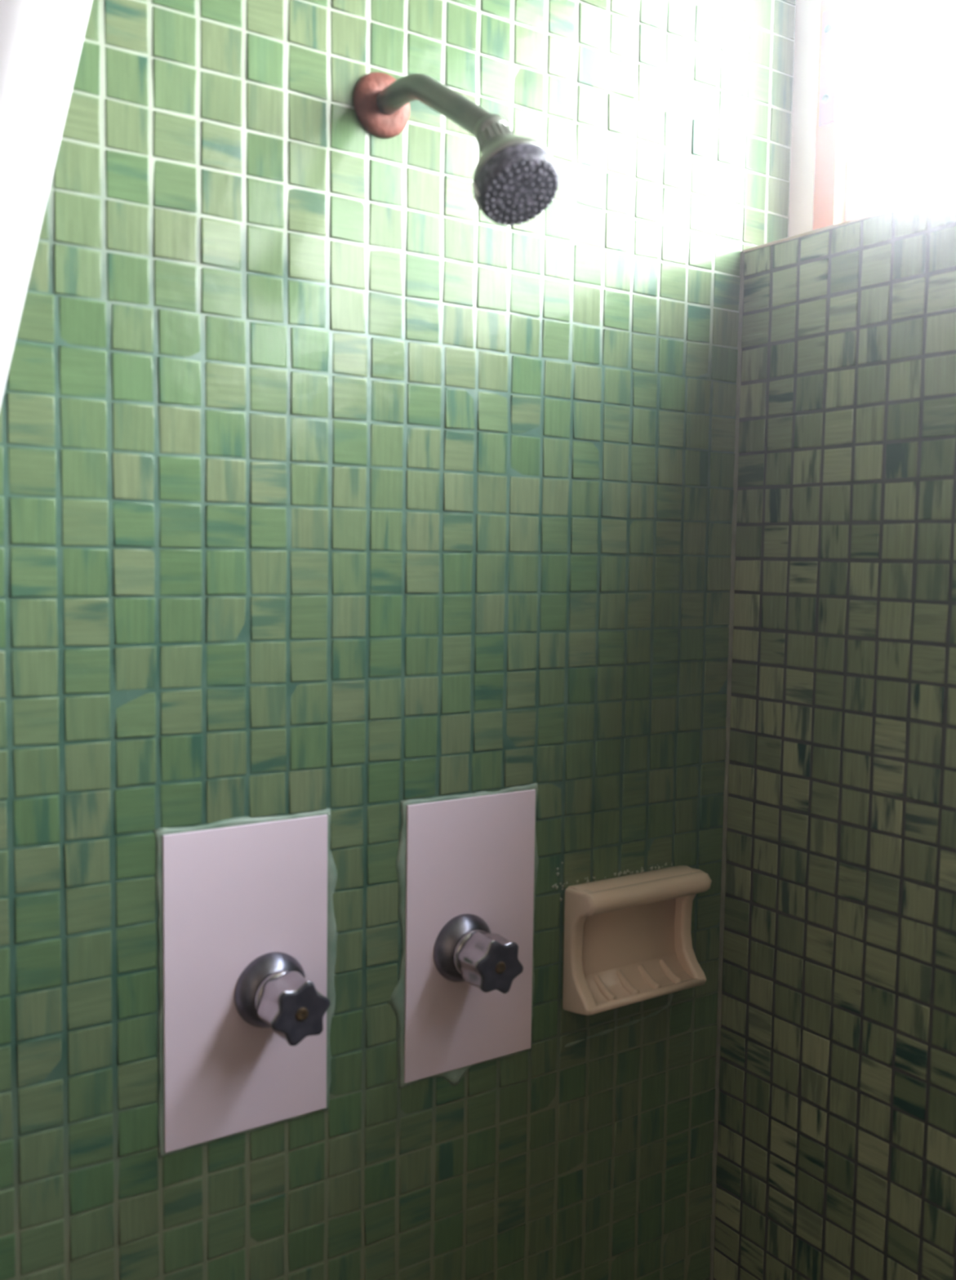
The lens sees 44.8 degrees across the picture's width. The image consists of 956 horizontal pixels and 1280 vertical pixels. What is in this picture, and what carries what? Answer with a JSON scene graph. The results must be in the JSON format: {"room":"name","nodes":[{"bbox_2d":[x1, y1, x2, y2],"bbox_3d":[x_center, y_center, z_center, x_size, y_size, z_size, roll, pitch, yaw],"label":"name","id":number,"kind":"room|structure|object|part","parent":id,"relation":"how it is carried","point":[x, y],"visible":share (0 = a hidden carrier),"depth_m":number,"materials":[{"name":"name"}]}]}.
{"room":"shower stall","nodes":[
{"label":"shower stall","id":0,"kind":"room"},
{"bbox_2d":[0,0,795,1279],"bbox_3d":[-0.394,0.194,0.961,1.796,2.458,0.082,-2,5,-34],"label":"wall","id":1,"kind":"structure","parent":0,"point":[328,479],"depth_m":1.09,"materials":[{"name":"green tile"}]},
{"bbox_2d":[153,808,338,1158],"bbox_3d":[-0.186,0.307,1.021,0.178,0.296,0.074,-2,5,-34],"label":"panel","id":2,"kind":"object","parent":1,"relation":"attached to","point":[233,892],"depth_m":1.03,"materials":[{"name":"white metal"}]},
{"bbox_3d":[-0.171,0.321,1.029,0.069,0.069,0.069,-2,5,-34],"label":"tap handle","id":3,"kind":"part","parent":2,"relation":"part of","materials":[{"name":"silver metal"}]},
{"bbox_2d":[353,71,559,226],"bbox_3d":[-0.021,-0.419,0.964,0.067,0.180,0.250,-2,5,-34],"label":"shower","id":4,"kind":"object","parent":1,"relation":"attached to","point":[515,179],"visible":1,"depth_m":0.90,"materials":[{"name":"metal"}]},
{"bbox_3d":[-0.039,-0.448,0.988,0.021,0.091,0.186,-2,5,-34],"label":"shower arm","id":5,"kind":"part","parent":4,"relation":"part of"},
{"bbox_2d":[387,782,538,1088],"bbox_3d":[0.008,0.309,1.151,0.184,0.311,0.074,-2,5,-34],"label":"panel","id":6,"kind":"object","parent":1,"relation":"attached to","point":[475,854],"depth_m":1.16,"materials":[{"name":"white metal"}]},
{"bbox_3d":[0.003,0.314,1.145,0.069,0.069,0.069,-2,5,-34],"label":"tap handle","id":7,"kind":"part","parent":6,"relation":"part of","materials":[{"name":"silver metal"}]},
{"bbox_2d":[551,861,711,1047],"bbox_3d":[0.171,0.341,1.276,0.192,0.208,0.054,-2,5,-34],"label":"soap dish","id":8,"kind":"object","parent":1,"relation":"attached to","point":[628,938],"visible":1,"depth_m":1.28,"materials":[{"name":"beige ceramic"}]},
{"bbox_3d":[0.167,0.324,1.294,0.168,0.118,0.012,-2,5,-34],"label":"panel","id":9,"kind":"part","parent":8,"relation":"part of","materials":[{"name":"beige ceramic"}]},
{"bbox_2d":[584,953,705,1014],"bbox_3d":[0.176,0.374,1.284,0.164,0.053,0.046,-2,5,-34],"label":"tray","id":10,"kind":"object","parent":8,"relation":"on","point":[611,980],"depth_m":1.28,"materials":[{"name":"beige ceramic"}]},
{"bbox_2d":[712,194,955,1279],"bbox_3d":[0.965,0.557,0.457,0.078,1.848,2.322,-2,5,-34],"label":"wall","id":11,"kind":"structure","parent":0,"point":[836,1153],"depth_m":1.23,"materials":[{"name":"green tile"}]},
{"bbox_2d":[709,251,745,1279],"bbox_3d":[0.290,0.477,1.395,0.005,1.848,0.005,-2,5,-34],"label":"grout line","id":12,"kind":"structure","parent":11,"relation":"attached to","point":[731,626],"depth_m":1.37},
{"bbox_2d":[787,0,820,237],"bbox_3d":[1.038,0.262,0.481,0.088,2.436,2.322,-2,5,-34],"label":"window frame","id":13,"kind":"structure","parent":11,"relation":"in","point":[807,11],"depth_m":1.34,"materials":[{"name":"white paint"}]},
{"bbox_2d":[812,0,885,230],"bbox_3d":[0.927,-0.643,0.576,0.080,0.521,1.834,-2,5,-34],"label":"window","id":14,"kind":"structure","parent":13,"relation":"attached to","point":[851,37],"depth_m":1.31,"materials":[{"name":"white glass"}]},
{"bbox_3d":[0.675,-0.658,0.947,0.030,0.488,0.874,-2,5,-34],"label":"sash","id":15,"kind":"part","parent":14,"relation":"part of","materials":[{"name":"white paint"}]},
{"bbox_2d":[742,190,955,252],"bbox_3d":[0.712,-0.399,0.784,0.078,0.004,1.360,-2,5,-34],"label":"ledge","id":16,"kind":"object","parent":11,"relation":"on","point":[952,193],"visible":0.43,"depth_m":1.20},
{"bbox_3d":[0.293,-0.965,-0.123,1.924,0.080,2.480,-2,5,-34],"label":"ceiling","id":17,"kind":"structure","parent":0,"visible":0},
{"bbox_2d":[0,0,91,404],"bbox_3d":[-0.412,0.058,0.648,0.668,2.096,0.077,-2,5,-34],"label":"shower curtain","id":18,"kind":"object","parent":17,"relation":"hanging from","point":[41,41],"visible":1,"depth_m":0.71,"materials":[{"name":"white fabric"}]}
]}

